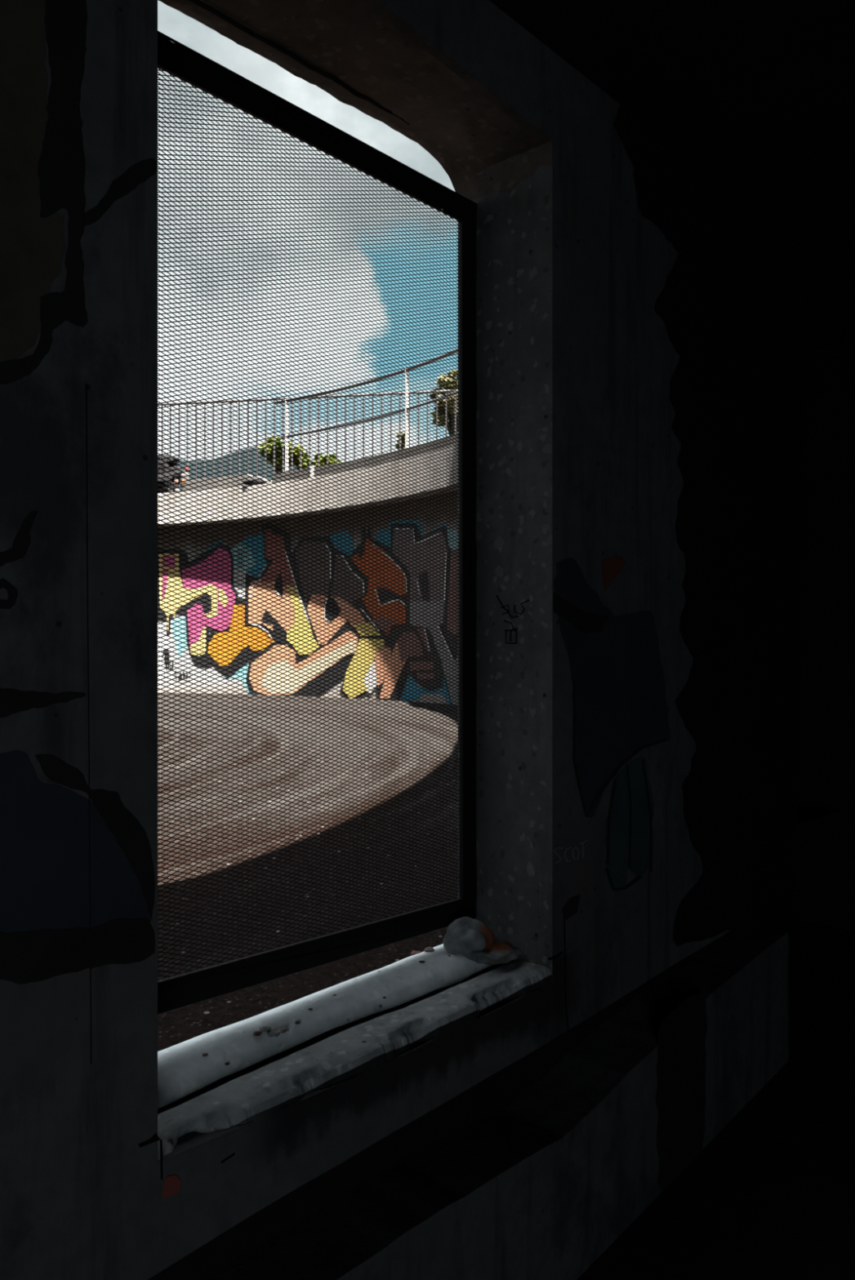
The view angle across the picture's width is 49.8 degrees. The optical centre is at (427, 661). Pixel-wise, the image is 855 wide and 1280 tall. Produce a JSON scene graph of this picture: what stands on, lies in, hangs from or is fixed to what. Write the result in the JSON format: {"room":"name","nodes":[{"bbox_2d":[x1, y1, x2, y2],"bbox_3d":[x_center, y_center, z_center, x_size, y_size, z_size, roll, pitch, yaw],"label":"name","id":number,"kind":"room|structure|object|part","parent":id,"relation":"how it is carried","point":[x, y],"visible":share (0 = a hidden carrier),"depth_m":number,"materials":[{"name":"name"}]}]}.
{"room":"abandoned building interior","nodes":[
{"label":"abandoned building interior","id":0,"kind":"room"},
{"bbox_2d":[147,963,675,1279],"bbox_3d":[-1.189,1.140,1.108,0.050,0.681,6.732,0,0,44],"label":"wall","id":1,"kind":"structure","parent":0,"point":[494,1094],"depth_m":2.21,"materials":[{"name":"black concrete"}]},
{"bbox_2d":[203,930,787,1279],"bbox_3d":[-1.141,1.679,1.062,0.322,1.379,6.732,0,0,44],"label":"wall","id":2,"kind":"structure","parent":0,"point":[541,1186],"depth_m":2.47,"materials":[{"name":"concrete"}]},
{"bbox_2d":[189,0,409,124],"bbox_3d":[-0.341,-1.364,2.035,0.011,0.021,0.860,0,0,44],"label":"trim","id":3,"kind":"structure","parent":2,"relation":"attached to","point":[197,2],"depth_m":2.06,"materials":[{"name":"black"}]},
{"bbox_2d":[0,0,804,1279],"bbox_3d":[-1.093,-0.732,1.118,0.332,3.832,6.880,0,0,44],"label":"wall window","id":4,"kind":"structure","parent":2,"relation":"in","point":[677,306],"depth_m":2.22,"materials":[{"name":"concrete"}]},
{"bbox_2d":[253,1031,262,1035],"bbox_3d":[-0.355,0.773,1.914,0.022,0.008,0.020,0,0,-41],"label":"chip","id":5,"kind":"object","parent":4,"relation":"on","point":[255,1033],"visible":1,"depth_m":1.91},
{"bbox_2d":[258,1026,271,1031],"bbox_3d":[-0.340,0.771,1.932,0.024,0.009,0.024,0,0,-41],"label":"chip","id":6,"kind":"object","parent":4,"relation":"on","point":[264,1028],"visible":1,"depth_m":1.93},
{"bbox_2d":[266,1029,280,1036],"bbox_3d":[-0.321,0.779,1.927,0.030,0.011,0.027,0,0,0],"label":"chip","id":7,"kind":"object","parent":4,"relation":"on","point":[271,1033],"visible":1,"depth_m":1.92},
{"bbox_2d":[278,1026,288,1032],"bbox_3d":[-0.304,0.779,1.945,0.020,0.009,0.020,0,0,-31],"label":"chip","id":8,"kind":"object","parent":4,"relation":"on","point":[283,1029],"visible":1,"depth_m":1.94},
{"bbox_2d":[157,31,476,1014],"bbox_3d":[-0.241,-0.275,2.132,1.100,1.950,0.030,0,0,-45],"label":"mesh panel","id":9,"kind":"object","parent":4,"relation":"attached to","point":[180,61],"visible":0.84,"depth_m":2.11,"materials":[{"name":"black paint"}]},
{"bbox_3d":[-0.240,0.668,2.131,0.012,0.064,1.099,0,0,44],"label":"frame rail","id":10,"kind":"part","parent":9,"relation":"part of","materials":[{"name":"black metal"}]},
{"bbox_3d":[-0.240,-1.217,2.131,0.012,0.067,1.099,0,0,44],"label":"frame rail","id":11,"kind":"part","parent":9,"relation":"part of","materials":[{"name":"black metal"}]},
{"bbox_3d":[0.116,-0.274,2.498,0.012,1.819,0.077,0,0,44],"label":"frame post","id":12,"kind":"part","parent":9,"relation":"part of","materials":[{"name":"black metal"}]},
{"bbox_2d":[409,950,421,955],"bbox_3d":[-0.029,0.752,2.374,0.031,0.012,0.027,0,0,0],"label":"chip","id":13,"kind":"object","parent":4,"relation":"on","point":[413,952],"visible":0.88,"depth_m":2.37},
{"bbox_2d":[422,946,434,951],"bbox_3d":[0.005,0.744,2.371,0.029,0.013,0.026,0,0,16],"label":"chip","id":14,"kind":"object","parent":4,"relation":"on","point":[428,948],"visible":1,"depth_m":2.36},
{"bbox_2d":[443,916,521,964],"bbox_3d":[0.142,0.721,2.381,0.204,0.114,0.136,0,0,0],"label":"lump","id":15,"kind":"object","parent":4,"relation":"on","point":[466,936],"visible":0.99,"depth_m":2.35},
{"bbox_2d":[488,0,854,353],"bbox_3d":[0.672,-1.660,0.206,4.923,0.220,8.432,0,0,44],"label":"ceiling","id":16,"kind":"structure","parent":0,"point":[759,95],"depth_m":2.50,"materials":[{"name":"black concrete"}]},
{"bbox_2d":[577,919,854,1279],"bbox_3d":[0.672,1.886,0.206,4.523,1.164,8.032,0,0,44],"label":"floor","id":17,"kind":"structure","parent":0,"point":[771,1196],"depth_m":2.74,"materials":[{"name":"concrete"}]},
{"bbox_2d":[792,341,854,931],"bbox_3d":[3.469,0.525,3.227,4.723,4.150,0.200,0,0,44],"label":"wall","id":18,"kind":"structure","parent":0,"point":[824,887],"depth_m":4.55,"materials":[{"name":"black concrete"}]},
{"label":"outside","id":19,"kind":"structure","parent":0,"visible":0},
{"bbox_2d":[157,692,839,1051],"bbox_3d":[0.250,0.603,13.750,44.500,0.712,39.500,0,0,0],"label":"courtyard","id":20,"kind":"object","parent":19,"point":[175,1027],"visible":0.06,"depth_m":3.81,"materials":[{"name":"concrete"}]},
{"bbox_2d":[157,490,457,705],"bbox_3d":[-5.153,-0.530,12.087,19.626,3.660,8.435,0,0,21],"label":"wall","id":21,"kind":"structure","parent":20,"relation":"on","point":[160,536],"depth_m":14.65,"materials":[{"name":"paint"}]},
{"bbox_2d":[157,442,457,526],"bbox_3d":[-3.316,-2.607,8.733,28.444,0.525,37.170,0,0,-27],"label":"ramp","id":22,"kind":"object","parent":21,"relation":"on","point":[171,500],"visible":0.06,"depth_m":14.29,"materials":[{"name":"concrete"}]},
{"bbox_2d":[157,453,182,493],"bbox_3d":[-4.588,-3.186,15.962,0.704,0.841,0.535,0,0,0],"label":"car","id":23,"kind":"object","parent":22,"relation":"on","point":[171,486],"visible":0.33,"depth_m":15.81,"materials":[{"name":"black metal"}]},
{"bbox_2d":[182,474,271,491],"bbox_3d":[-3.406,-2.990,15.623,1.540,0.240,0.469,0,0,23],"label":"ledge slab","id":24,"kind":"object","parent":22,"relation":"on","point":[244,476],"visible":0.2,"depth_m":15.47,"materials":[{"name":"concrete"}]},
{"bbox_2d":[181,471,189,488],"bbox_3d":[-4.170,-3.101,15.846,0.145,0.369,0.150,0,0,0],"label":"rubble piece","id":25,"kind":"object","parent":24,"relation":"on","point":[186,473],"visible":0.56,"depth_m":15.80,"materials":[{"name":"white"}]},
{"bbox_2d":[242,476,266,484],"bbox_3d":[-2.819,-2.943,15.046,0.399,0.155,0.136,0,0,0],"label":"car","id":26,"kind":"object","parent":22,"relation":"on","point":[254,477],"visible":0.52,"depth_m":15.00,"materials":[{"name":"black metal"}]},
{"bbox_2d":[157,389,457,491],"bbox_3d":[-2.287,-4.016,17.876,7.864,2.292,0.052,0,0,8],"label":"fence","id":27,"kind":"object","parent":22,"relation":"on","point":[437,391],"visible":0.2,"depth_m":17.93,"materials":[{"name":"grey metal"}]},
{"bbox_3d":[-2.283,-5.130,17.875,7.840,0.065,0.052,0,0,8],"label":"rail","id":28,"kind":"part","parent":27,"relation":"part of","materials":[{"name":"grey metal"}]},
{"bbox_2d":[272,433,457,482],"bbox_3d":[0.680,-2.955,10.259,2.036,0.190,11.338,0,0,-24],"label":"trim","id":29,"kind":"structure","parent":21,"relation":"attached to","point":[454,437],"depth_m":13.72,"materials":[{"name":"concrete"}]},
{"bbox_2d":[274,348,457,471],"bbox_3d":[-0.580,-3.650,13.390,5.016,1.200,0.427,0,0,45],"label":"handrail","id":30,"kind":"object","parent":29,"relation":"on","point":[454,353],"visible":0.42,"depth_m":13.76,"materials":[{"name":"grey metal"}]},
{"bbox_3d":[-2.281,-3.650,14.906,0.133,1.200,0.140,0,0,0],"label":"post","id":31,"kind":"part","parent":30,"relation":"part of","materials":[{"name":"grey metal"}]},
{"bbox_3d":[-0.593,-4.220,13.377,5.016,0.056,0.389,0,0,45],"label":"rail","id":32,"kind":"part","parent":30,"relation":"part of","materials":[{"name":"grey metal"}]},
{"bbox_3d":[-0.541,-3.650,13.336,0.360,0.044,4.884,0,0,-45],"label":"rail","id":33,"kind":"part","parent":30,"relation":"part of","materials":[{"name":"grey metal"}]},
{"bbox_3d":[-0.301,-3.650,13.316,0.133,1.200,0.140,0,0,0],"label":"post","id":34,"kind":"part","parent":30,"relation":"part of","materials":[{"name":"grey metal"}]},
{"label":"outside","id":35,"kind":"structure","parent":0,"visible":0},
{"label":"ground","id":36,"kind":"structure","parent":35,"visible":0},
{"bbox_2d":[257,436,294,472],"bbox_3d":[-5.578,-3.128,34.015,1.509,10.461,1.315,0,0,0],"label":"tree","id":37,"kind":"object","parent":36,"relation":"on","point":[277,437],"visible":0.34,"depth_m":33.73,"materials":[{"name":"green plant"}]},
{"bbox_2d":[288,444,314,469],"bbox_3d":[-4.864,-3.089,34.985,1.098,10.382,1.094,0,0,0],"label":"tree","id":38,"kind":"object","parent":36,"relation":"on","point":[296,446],"visible":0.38,"depth_m":34.76,"materials":[{"name":"green plant"}]},
{"bbox_2d":[313,453,340,466],"bbox_3d":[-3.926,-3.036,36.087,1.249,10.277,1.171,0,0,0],"label":"tree","id":39,"kind":"object","parent":36,"relation":"on","point":[334,455],"visible":0.19,"depth_m":35.76,"materials":[{"name":"green plant"}]},
{"bbox_2d":[395,431,404,448],"bbox_3d":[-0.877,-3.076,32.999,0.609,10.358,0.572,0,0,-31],"label":"tree","id":40,"kind":"object","parent":36,"relation":"on","point":[397,435],"visible":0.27,"depth_m":32.89,"materials":[{"name":"green plant"}]},
{"bbox_2d":[429,369,457,435],"bbox_3d":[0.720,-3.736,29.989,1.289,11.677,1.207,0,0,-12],"label":"tree","id":41,"kind":"object","parent":36,"relation":"on","point":[451,374],"visible":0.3,"depth_m":29.86,"materials":[{"name":"green plant"}]},
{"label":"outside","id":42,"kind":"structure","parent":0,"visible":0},
{"bbox_2d":[177,445,315,489],"bbox_3d":[-17.000,-15.795,167.500,156.000,38.990,65.000,0,0,0],"label":"hill","id":43,"kind":"structure","parent":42,"point":[254,447],"depth_m":148.62,"materials":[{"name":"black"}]}
]}

